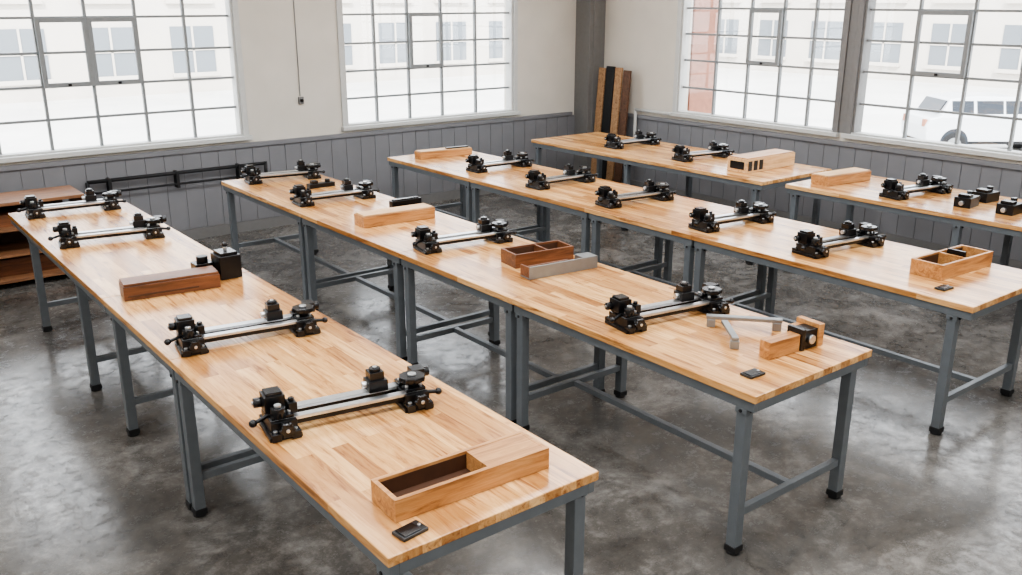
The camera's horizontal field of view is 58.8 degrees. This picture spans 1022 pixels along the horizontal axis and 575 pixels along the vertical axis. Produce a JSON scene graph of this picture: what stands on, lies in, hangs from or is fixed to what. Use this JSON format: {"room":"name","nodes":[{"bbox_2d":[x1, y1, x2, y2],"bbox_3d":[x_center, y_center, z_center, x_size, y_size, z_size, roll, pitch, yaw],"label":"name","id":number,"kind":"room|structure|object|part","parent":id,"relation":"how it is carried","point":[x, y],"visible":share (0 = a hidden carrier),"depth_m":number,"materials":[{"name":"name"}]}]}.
{"room":"woodworking shop","nodes":[
{"label":"woodworking shop","id":0,"kind":"room"},
{"bbox_2d":[0,0,575,165],"bbox_3d":[-4.146,-2.461,9.310,13.690,4.200,0.220,-13,22,-36],"label":"wall","id":1,"kind":"structure","parent":0,"point":[546,28],"depth_m":10.63,"materials":[{"name":"beige paint"}]},
{"bbox_2d":[33,17,143,88],"bbox_3d":[-4.241,-2.379,9.149,0.960,0.670,0.055,-13,22,-36],"label":"casement","id":2,"kind":"object","parent":1,"relation":"attached to","point":[86,22],"visible":1,"depth_m":9.13,"materials":[{"name":"grey metal"}]},
{"bbox_2d":[0,0,235,154],"bbox_3d":[-4.251,-2.564,9.146,2.880,2.255,0.040,-13,22,-36],"label":"muntins","id":3,"kind":"object","parent":1,"relation":"attached to","point":[186,48],"visible":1,"depth_m":9.42,"materials":[{"name":"white metal"}]},
{"bbox_2d":[0,0,252,162],"bbox_3d":[-4.223,-2.567,9.108,3.110,2.415,0.200,-13,22,-36],"label":"frame","id":4,"kind":"object","parent":1,"relation":"attached to","point":[231,6],"visible":1,"depth_m":9.92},
{"bbox_2d":[85,161,267,194],"bbox_3d":[-3.603,-0.901,9.996,1.970,0.790,0.100,-13,22,-36],"label":"pipe","id":5,"kind":"object","parent":1,"relation":"attached to","point":[108,181],"visible":0.7,"depth_m":9.83,"materials":[{"name":"black metal"}]},
{"bbox_2d":[0,112,574,230],"bbox_3d":[-4.153,-0.893,9.625,13.004,1.020,0.044,-13,22,-36],"label":"wainscoting","id":6,"kind":"structure","parent":1,"relation":"attached to","point":[355,156],"depth_m":10.59,"materials":[{"name":"grey wood"}]},
{"bbox_2d":[293,0,303,103],"bbox_3d":[-2.451,-3.470,10.190,0.060,2.770,0.047,-13,22,-36],"label":"conduit","id":7,"kind":"object","parent":1,"relation":"attached to","point":[300,99],"visible":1,"depth_m":10.51,"materials":[{"name":"grey metal"}]},
{"bbox_2d":[179,189,491,239],"bbox_3d":[-4.197,-0.451,9.719,12.880,0.120,0.018,-13,22,-36],"label":"baseboard","id":8,"kind":"structure","parent":1,"relation":"attached to","point":[218,230],"depth_m":10.64,"materials":[{"name":"grey wood"}]},
{"bbox_2d":[407,12,443,68],"bbox_3d":[-1.074,-3.135,11.490,0.500,0.675,0.055,-13,22,-36],"label":"casement","id":9,"kind":"object","parent":1,"relation":"attached to","point":[439,14],"visible":1,"depth_m":11.48,"materials":[{"name":"grey metal"}]},
{"bbox_2d":[343,0,508,120],"bbox_3d":[-1.032,-3.320,11.528,2.510,2.255,0.040,-13,22,-36],"label":"muntins","id":10,"kind":"object","parent":1,"relation":"attached to","point":[376,96],"visible":0.91,"depth_m":11.54,"materials":[{"name":"grey metal"}]},
{"bbox_2d":[336,0,520,130],"bbox_3d":[-1.004,-3.323,11.490,2.740,2.415,0.200,-13,22,-36],"label":"frame","id":11,"kind":"object","parent":1,"relation":"attached to","point":[511,5],"visible":0.91,"depth_m":12.04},
{"bbox_2d":[0,193,1021,574],"bbox_3d":[0.224,1.338,4.612,13.690,0.200,14.470,-13,22,-36],"label":"floor","id":12,"kind":"structure","parent":0,"point":[80,495],"depth_m":5.40,"materials":[{"name":"concrete"}]},
{"bbox_2d":[0,185,83,284],"bbox_3d":[-4.903,-0.413,8.460,1.700,0.810,0.550,-13,22,-36],"label":"shelf unit","id":13,"kind":"object","parent":12,"relation":"on","point":[15,256],"visible":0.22,"depth_m":8.58,"materials":[{"name":"brown wood"}]},
{"bbox_2d":[8,199,248,391],"bbox_3d":[-2.966,0.051,6.898,0.920,0.870,2.877,-13,22,-36],"label":"workbench","id":14,"kind":"object","parent":12,"relation":"on","point":[96,267],"visible":0.52,"depth_m":6.43,"materials":[{"name":"brown wood"}]},
{"bbox_2d":[17,188,125,219],"bbox_3d":[-3.675,-0.715,7.580,0.832,0.175,0.258,-11,21,-32],"label":"clamp","id":15,"kind":"object","parent":14,"relation":"on","point":[34,210],"visible":1,"depth_m":7.59,"materials":[{"name":"metal"}]},
{"bbox_3d":[-2.968,0.070,6.902,0.900,0.832,2.856,-13,22,-36],"label":"frame","id":16,"kind":"part","parent":14,"relation":"part of","materials":[{"name":"grey paint"}]},
{"bbox_2d":[48,212,170,248],"bbox_3d":[-2.960,-0.431,6.685,0.832,0.175,0.258,-9,20,-27],"label":"clamp","id":17,"kind":"object","parent":14,"relation":"on","point":[150,228],"visible":1,"depth_m":6.69,"materials":[{"name":"metal"}]},
{"bbox_2d":[190,242,241,279],"bbox_3d":[-1.904,-0.175,5.792,0.290,0.228,0.200,-13,22,-36],"label":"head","id":18,"kind":"object","parent":14,"relation":"on","point":[226,260],"visible":0.87,"depth_m":5.77},
{"bbox_2d":[102,272,335,510],"bbox_3d":[-1.706,0.542,5.351,0.920,0.870,1.227,-13,22,-36],"label":"workbench","id":19,"kind":"object","parent":12,"relation":"on","point":[239,299],"visible":0.43,"depth_m":5.24,"materials":[{"name":"brown wood"}]},
{"bbox_2d":[119,266,220,300],"bbox_3d":[-2.084,-0.029,5.543,0.560,0.100,0.175,-10,20,-29],"label":"wooden box","id":20,"kind":"object","parent":19,"relation":"on","point":[207,277],"visible":1,"depth_m":5.48,"materials":[{"name":"brown wood"}]},
{"bbox_3d":[-1.706,0.561,5.353,0.900,0.832,1.212,-13,22,-36],"label":"frame","id":21,"kind":"part","parent":19,"relation":"part of","materials":[{"name":"grey paint"}]},
{"bbox_2d":[164,299,327,357],"bbox_3d":[-1.380,0.190,4.729,0.832,0.175,0.258,-10,20,-28],"label":"clamp","id":22,"kind":"object","parent":19,"relation":"on","point":[191,338],"visible":1,"depth_m":4.73,"materials":[{"name":"metal"}]},
{"bbox_2d":[221,174,395,299],"bbox_3d":[-1.943,-0.511,8.669,0.945,0.870,1.757,-13,22,-36],"label":"workbench","id":23,"kind":"object","parent":12,"relation":"on","point":[273,194],"visible":0.43,"depth_m":8.38,"materials":[{"name":"brown wood"}]},
{"bbox_2d":[240,160,324,184],"bbox_3d":[-2.259,-1.147,8.941,0.832,0.175,0.258,-9,20,-27],"label":"clamp","id":24,"kind":"object","parent":23,"relation":"on","point":[253,176],"visible":1,"depth_m":8.95,"materials":[{"name":"metal"}]},
{"bbox_2d":[306,178,334,188],"bbox_3d":[-1.813,-0.994,8.634,0.260,0.070,0.080,-13,22,-36],"label":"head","id":25,"kind":"object","parent":23,"relation":"on","point":[313,184],"visible":1,"depth_m":8.59},
{"bbox_2d":[289,178,379,206],"bbox_3d":[-1.568,-0.853,8.017,0.832,0.175,0.258,-11,21,-32],"label":"clamp","id":26,"kind":"object","parent":23,"relation":"on","point":[302,197],"visible":1,"depth_m":8.02,"materials":[{"name":"metal"}]},
{"bbox_2d":[170,322,598,574],"bbox_3d":[-0.679,0.942,4.090,0.920,0.870,2.117,-13,22,-36],"label":"workbench","id":27,"kind":"object","parent":12,"relation":"on","point":[333,465],"visible":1,"depth_m":3.69,"materials":[{"name":"brown wood"}]},
{"bbox_2d":[249,364,441,443],"bbox_3d":[-0.701,0.469,3.850,0.832,0.175,0.258,-9,20,-27],"label":"clamp","id":28,"kind":"object","parent":27,"relation":"on","point":[280,417],"visible":1,"depth_m":3.86,"materials":[{"name":"metal"}]},
{"bbox_2d":[392,520,428,541],"bbox_3d":[-0.337,0.812,3.031,0.105,0.017,0.068,-17,24,-42],"label":"plate","id":29,"kind":"object","parent":27,"relation":"on","point":[414,528],"visible":1,"depth_m":3.02,"materials":[{"name":"black metal"}]},
{"bbox_2d":[371,430,548,522],"bbox_3d":[-0.176,0.682,3.328,0.660,0.084,0.180,-12,21,-34],"label":"wooden tray","id":30,"kind":"object","parent":27,"relation":"on","point":[403,494],"visible":1,"depth_m":3.30,"materials":[{"name":"brown wood"}]},
{"bbox_2d":[299,198,489,361],"bbox_3d":[-0.913,-0.110,7.404,0.945,0.870,1.597,-13,22,-36],"label":"workbench","id":31,"kind":"object","parent":12,"relation":"on","point":[386,241],"visible":0.47,"depth_m":7.13,"materials":[{"name":"brown wood"}]},
{"bbox_2d":[354,203,434,227],"bbox_3d":[-0.934,-0.585,7.303,0.640,0.095,0.180,-12,21,-33],"label":"wooden box","id":32,"kind":"object","parent":31,"relation":"on","point":[392,215],"visible":1,"depth_m":7.22,"materials":[{"name":"brown wood"}]},
{"bbox_2d":[389,196,421,207],"bbox_3d":[-0.883,-0.688,7.577,0.280,0.125,0.060,-13,22,-35],"label":"block","id":33,"kind":"object","parent":31,"relation":"on","point":[414,199],"visible":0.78,"depth_m":7.54,"materials":[{"name":"black plastic"}]},
{"bbox_2d":[387,151,544,241],"bbox_3d":[-0.508,-0.967,10.105,1.030,0.870,1.597,-13,22,-36],"label":"workbench","id":34,"kind":"object","parent":12,"relation":"on","point":[453,169],"visible":0.4,"depth_m":9.83,"materials":[{"name":"brown wood"}]},
{"bbox_2d":[414,145,471,159],"bbox_3d":[-0.769,-1.549,10.332,0.660,0.100,0.160,-11,21,-30],"label":"wooden box","id":35,"kind":"object","parent":34,"relation":"on","point":[455,150],"visible":0.99,"depth_m":10.26,"materials":[{"name":"brown wood"}]},
{"bbox_2d":[465,150,533,172],"bbox_3d":[-0.120,-1.341,9.553,0.832,0.175,0.258,-13,21,-34],"label":"clamp","id":36,"kind":"object","parent":34,"relation":"on","point":[476,165],"visible":1,"depth_m":9.55,"materials":[{"name":"metal"}]},
{"bbox_2d":[399,235,622,423],"bbox_3d":[-0.024,0.237,6.312,0.945,0.870,1.297,-13,22,-36],"label":"workbench","id":37,"kind":"object","parent":12,"relation":"on","point":[476,268],"visible":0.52,"depth_m":6.04,"materials":[{"name":"brown wood"}]},
{"bbox_2d":[411,216,516,254],"bbox_3d":[-0.345,-0.390,6.557,0.832,0.175,0.258,-10,20,-29],"label":"clamp","id":38,"kind":"object","parent":37,"relation":"on","point":[427,242],"visible":1,"depth_m":6.56,"materials":[{"name":"metal"}]},
{"bbox_2d":[501,240,573,268],"bbox_3d":[0.180,-0.230,6.184,0.460,0.095,0.200,-10,20,-28],"label":"wooden tray","id":39,"kind":"object","parent":37,"relation":"on","point":[555,250],"visible":0.99,"depth_m":6.14,"materials":[{"name":"brown wood"}]},
{"bbox_2d":[520,252,597,279],"bbox_3d":[0.318,-0.144,5.930,0.540,0.085,0.112,-11,21,-30],"label":"wooden block","id":40,"kind":"object","parent":37,"relation":"on","point":[582,261],"visible":1,"depth_m":5.88,"materials":[{"name":"wood"}]},
{"bbox_2d":[469,167,662,278],"bbox_3d":[0.519,-0.567,8.844,1.030,0.870,1.747,-13,22,-36],"label":"workbench","id":41,"kind":"object","parent":12,"relation":"on","point":[572,197],"visible":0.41,"depth_m":8.54,"materials":[{"name":"brown wood"}]},
{"bbox_2d":[525,164,597,190],"bbox_3d":[0.486,-1.077,8.722,0.832,0.175,0.258,-13,22,-36],"label":"clamp","id":42,"kind":"object","parent":41,"relation":"on","point":[537,180],"visible":1,"depth_m":8.71,"materials":[{"name":"metal"}]},
{"bbox_2d":[591,66,631,182],"bbox_3d":[1.406,-2.280,12.845,0.154,1.657,0.625,-13,22,-36],"label":"leaning boards","id":43,"kind":"object","parent":12,"relation":"on","point":[610,85],"visible":0.56,"depth_m":12.77,"materials":[{"name":"brown wood"}]},
{"bbox_2d":[531,132,831,264],"bbox_3d":[1.823,-1.158,10.708,1.170,0.870,3.597,-13,22,-36],"label":"workbench","id":44,"kind":"object","parent":12,"relation":"on","point":[655,157],"visible":0.56,"depth_m":10.15,"materials":[{"name":"brown wood"}]},
{"bbox_2d":[604,130,661,148],"bbox_3d":[1.485,-1.812,11.037,0.832,0.175,0.258,-11,21,-32],"label":"clamp","id":45,"kind":"object","parent":44,"relation":"on","point":[613,141],"visible":1,"depth_m":11.03,"materials":[{"name":"metal"}]},
{"bbox_2d":[672,141,734,161],"bbox_3d":[2.155,-1.534,10.164,0.832,0.175,0.258,-10,20,-29],"label":"clamp","id":46,"kind":"object","parent":44,"relation":"on","point":[681,154],"visible":1,"depth_m":10.15,"materials":[{"name":"metal"}]},
{"bbox_2d":[727,149,794,172],"bbox_3d":[2.658,-1.346,9.612,0.804,0.150,0.264,-13,22,-36],"label":"wooden box","id":47,"kind":"object","parent":44,"relation":"on","point":[763,160],"visible":1,"depth_m":9.47,"materials":[{"name":"brown wood"}]},
{"bbox_2d":[587,194,775,310],"bbox_3d":[1.417,-0.216,7.741,1.030,0.870,1.177,-13,22,-36],"label":"workbench","id":48,"kind":"object","parent":12,"relation":"on","point":[669,220],"visible":0.49,"depth_m":7.61,"materials":[{"name":"brown wood"}]},
{"bbox_2d":[595,179,676,208],"bbox_3d":[1.093,-0.831,7.947,0.832,0.175,0.258,-10,20,-29],"label":"clamp","id":49,"kind":"object","parent":48,"relation":"on","point":[607,198],"visible":1,"depth_m":7.94,"materials":[{"name":"metal"}]},
{"bbox_2d":[688,200,776,232],"bbox_3d":[1.749,-0.575,7.141,0.832,0.175,0.258,-10,20,-29],"label":"clamp","id":50,"kind":"object","parent":48,"relation":"on","point":[703,221],"visible":1,"depth_m":7.14,"materials":[{"name":"metal"}]},
{"bbox_2d":[512,271,871,555],"bbox_3d":[0.924,0.575,5.139,0.945,0.936,1.787,-13,22,-36],"label":"workbench","id":51,"kind":"object","parent":12,"relation":"on","point":[681,347],"depth_m":4.76,"materials":[{"name":"brown wood"}]},
{"bbox_2d":[604,281,733,333],"bbox_3d":[0.881,0.092,5.039,0.832,0.175,0.258,-9,20,-27],"label":"clamp","id":52,"kind":"object","parent":51,"relation":"on","point":[628,317],"visible":1,"depth_m":5.04,"materials":[{"name":"metal"}]},
{"bbox_3d":[1.234,0.235,4.768,0.400,0.065,0.358,3,18,10],"label":"steel bracket","id":53,"kind":"part","parent":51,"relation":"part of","materials":[{"name":"silver metal"}]},
{"bbox_2d":[740,368,765,378],"bbox_3d":[1.149,0.407,4.307,0.105,0.017,0.068,-12,21,-33],"label":"plate","id":54,"kind":"object","parent":51,"relation":"on","point":[753,373],"visible":1,"depth_m":4.29,"materials":[{"name":"black metal"}]},
{"bbox_2d":[759,315,824,359],"bbox_3d":[1.407,0.255,4.616,0.390,0.120,0.155,-11,21,-32],"label":"wooden jig","id":55,"kind":"object","parent":51,"relation":"on","point":[806,332],"visible":1,"depth_m":4.57,"materials":[{"name":"brown wood"}]},
{"bbox_2d":[692,217,1021,434],"bbox_3d":[2.436,0.180,6.491,1.030,0.870,2.137,-13,22,-36],"label":"workbench","id":56,"kind":"object","parent":12,"relation":"on","point":[882,271],"visible":0.8,"depth_m":6.04,"materials":[{"name":"brown wood"}]},
{"bbox_2d":[791,221,885,258],"bbox_3d":[2.345,-0.355,6.448,0.832,0.175,0.258,-10,20,-29],"label":"clamp","id":57,"kind":"object","parent":56,"relation":"on","point":[810,245],"visible":1,"depth_m":6.45,"materials":[{"name":"metal"}]},
{"bbox_2d":[934,284,953,290],"bbox_3d":[2.673,-0.001,5.591,0.105,0.017,0.068,-12,21,-33],"label":"plate","id":58,"kind":"object","parent":56,"relation":"on","point":[943,287],"visible":1,"depth_m":5.58,"materials":[{"name":"black metal"}]},
{"bbox_2d":[909,244,992,280],"bbox_3d":[2.912,-0.181,5.981,0.600,0.125,0.220,-12,21,-33],"label":"wooden tray","id":59,"kind":"object","parent":56,"relation":"on","point":[961,259],"visible":1,"depth_m":5.92,"materials":[{"name":"brown wood"}]},
{"bbox_2d":[785,175,1021,313],"bbox_3d":[4.165,-0.268,7.904,1.080,0.870,3.517,-13,22,-36],"label":"workbench","id":60,"kind":"object","parent":12,"relation":"on","point":[926,205],"visible":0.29,"depth_m":8.05,"materials":[{"name":"brown wood"}]},
{"bbox_2d":[811,167,870,185],"bbox_3d":[3.237,-1.088,8.880,0.640,0.100,0.200,-11,21,-30],"label":"wood block","id":61,"kind":"object","parent":60,"relation":"on","point":[848,175],"visible":1,"depth_m":8.78,"materials":[{"name":"brown wood"}]},
{"bbox_2d":[879,173,952,200],"bbox_3d":[3.704,-0.929,8.257,0.832,0.175,0.258,-9,20,-27],"label":"clamp","id":62,"kind":"object","parent":60,"relation":"on","point":[894,190],"visible":1,"depth_m":8.24,"materials":[{"name":"metal"}]},
{"bbox_2d":[953,190,979,208],"bbox_3d":[3.929,-0.764,7.818,0.230,0.125,0.140,-16,24,-41],"label":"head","id":63,"kind":"object","parent":60,"relation":"on","point":[968,200],"visible":1,"depth_m":7.77},
{"bbox_2d":[973,186,999,202],"bbox_3d":[4.196,-0.828,8.019,0.230,0.125,0.140,-11,21,-30],"label":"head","id":64,"kind":"object","parent":60,"relation":"on","point":[988,195],"visible":0.77,"depth_m":7.97},
{"bbox_2d":[995,197,1021,215],"bbox_3d":[4.157,-0.680,7.554,0.230,0.125,0.140,-13,22,-36],"label":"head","id":65,"kind":"object","parent":60,"relation":"on","point":[1011,207],"visible":1,"depth_m":7.50},
{"bbox_2d":[574,0,605,171],"bbox_3d":[1.131,-3.598,12.895,0.298,4.199,0.308,-13,22,-36],"label":"column","id":66,"kind":"structure","parent":0,"point":[590,14],"depth_m":12.90,"materials":[{"name":"grey concrete"}]},
{"bbox_2d":[604,0,1021,164],"bbox_3d":[5.611,-1.982,7.801,0.220,4.200,14.250,-13,22,-36],"label":"wall","id":67,"kind":"structure","parent":0,"point":[640,35],"depth_m":12.19,"materials":[{"name":"beige paint"}]},
{"bbox_2d":[633,108,670,136],"bbox_3d":[1.923,-2.063,12.450,0.044,0.742,0.672,-13,22,-36],"label":"pipe","id":68,"kind":"object","parent":67,"relation":"attached to","point":[635,109],"visible":0.73,"depth_m":12.48,"materials":[{"name":"white metal"}]},
{"bbox_2d":[668,0,851,136],"bbox_3d":[2.963,-3.148,10.872,0.200,2.375,2.540,-13,22,-36],"label":"frame","id":69,"kind":"object","parent":67,"relation":"attached to","point":[683,14],"visible":0.89,"depth_m":11.43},
{"bbox_2d":[683,0,844,125],"bbox_3d":[2.998,-3.143,10.903,0.040,2.215,2.310,-13,22,-36],"label":"muntins","id":70,"kind":"object","parent":67,"relation":"attached to","point":[817,8],"visible":0.87,"depth_m":10.87,"materials":[{"name":"grey metal"}]},
{"bbox_2d":[745,9,783,65],"bbox_3d":[3.025,-2.992,10.833,0.055,0.650,0.470,-13,22,-36],"label":"casement","id":71,"kind":"object","parent":67,"relation":"attached to","point":[752,11],"visible":1,"depth_m":10.80,"materials":[{"name":"grey metal"}]},
{"bbox_2d":[613,178,1021,268],"bbox_3d":[5.540,0.004,8.287,0.018,0.120,13.660,-13,22,-36],"label":"baseboard","id":72,"kind":"structure","parent":67,"relation":"attached to","point":[1012,263],"depth_m":10.53,"materials":[{"name":"grey wood"}]},
{"bbox_2d":[614,112,1021,260],"bbox_3d":[5.546,-0.441,8.151,0.044,1.050,13.660,-13,22,-36],"label":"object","id":73,"kind":"structure","parent":67,"relation":"attached to","point":[964,173],"depth_m":10.23,"materials":[{"name":"grey wood"}]},
{"bbox_2d":[841,0,1021,160],"bbox_3d":[4.656,-2.489,8.794,0.200,2.375,2.860,-13,22,-36],"label":"frame","id":74,"kind":"object","parent":67,"relation":"attached to","point":[865,16],"visible":1,"depth_m":9.82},
{"bbox_2d":[860,0,1021,150],"bbox_3d":[4.691,-2.483,8.825,0.040,2.215,2.630,-13,22,-36],"label":"muntins","id":75,"kind":"object","parent":67,"relation":"attached to","point":[976,9],"visible":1,"depth_m":9.13,"materials":[{"name":"white metal"}]},
{"bbox_2d":[910,10,974,78],"bbox_3d":[4.362,-2.471,9.192,0.055,0.650,0.570,-13,22,-36],"label":"casement","id":76,"kind":"object","parent":67,"relation":"attached to","point":[962,74],"visible":1,"depth_m":9.16,"materials":[{"name":"grey metal"}]},
{"label":"outside","id":77,"kind":"structure","parent":0,"visible":0},
{"bbox_2d":[0,68,1021,153],"bbox_3d":[-1.720,-8.548,42.377,170.000,0.200,190.000,-13,22,-36],"label":"ground","id":78,"kind":"structure","parent":77,"point":[23,137],"depth_m":40.40,"materials":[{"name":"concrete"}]},
{"bbox_2d":[0,0,503,103],"bbox_3d":[-19.370,-15.829,46.807,90.000,11.000,6.200,-13,22,-36],"label":"office building","id":79,"kind":"structure","parent":78,"relation":"on","point":[16,35],"depth_m":46.11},
{"bbox_2d":[687,0,718,113],"bbox_3d":[2.384,-2.914,12.720,0.480,7.000,0.780,-13,22,-36],"label":"brick pier","id":80,"kind":"structure","parent":78,"relation":"on","point":[701,74],"depth_m":12.31,"materials":[{"name":"brick"}]},
{"bbox_2d":[718,0,1021,88],"bbox_3d":[35.389,-14.177,41.600,6.200,11.000,66.000,-13,22,-36],"label":"office building","id":81,"kind":"structure","parent":78,"relation":"on","point":[991,62],"depth_m":53.55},
{"bbox_2d":[901,92,1021,147],"bbox_3d":[14.909,-5.134,28.328,4.670,1.810,2.100,0,18,0],"label":"parked car","id":82,"kind":"object","parent":78,"relation":"on","point":[934,126],"visible":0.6,"depth_m":27.47,"materials":[{"name":"white paint"}]}
]}

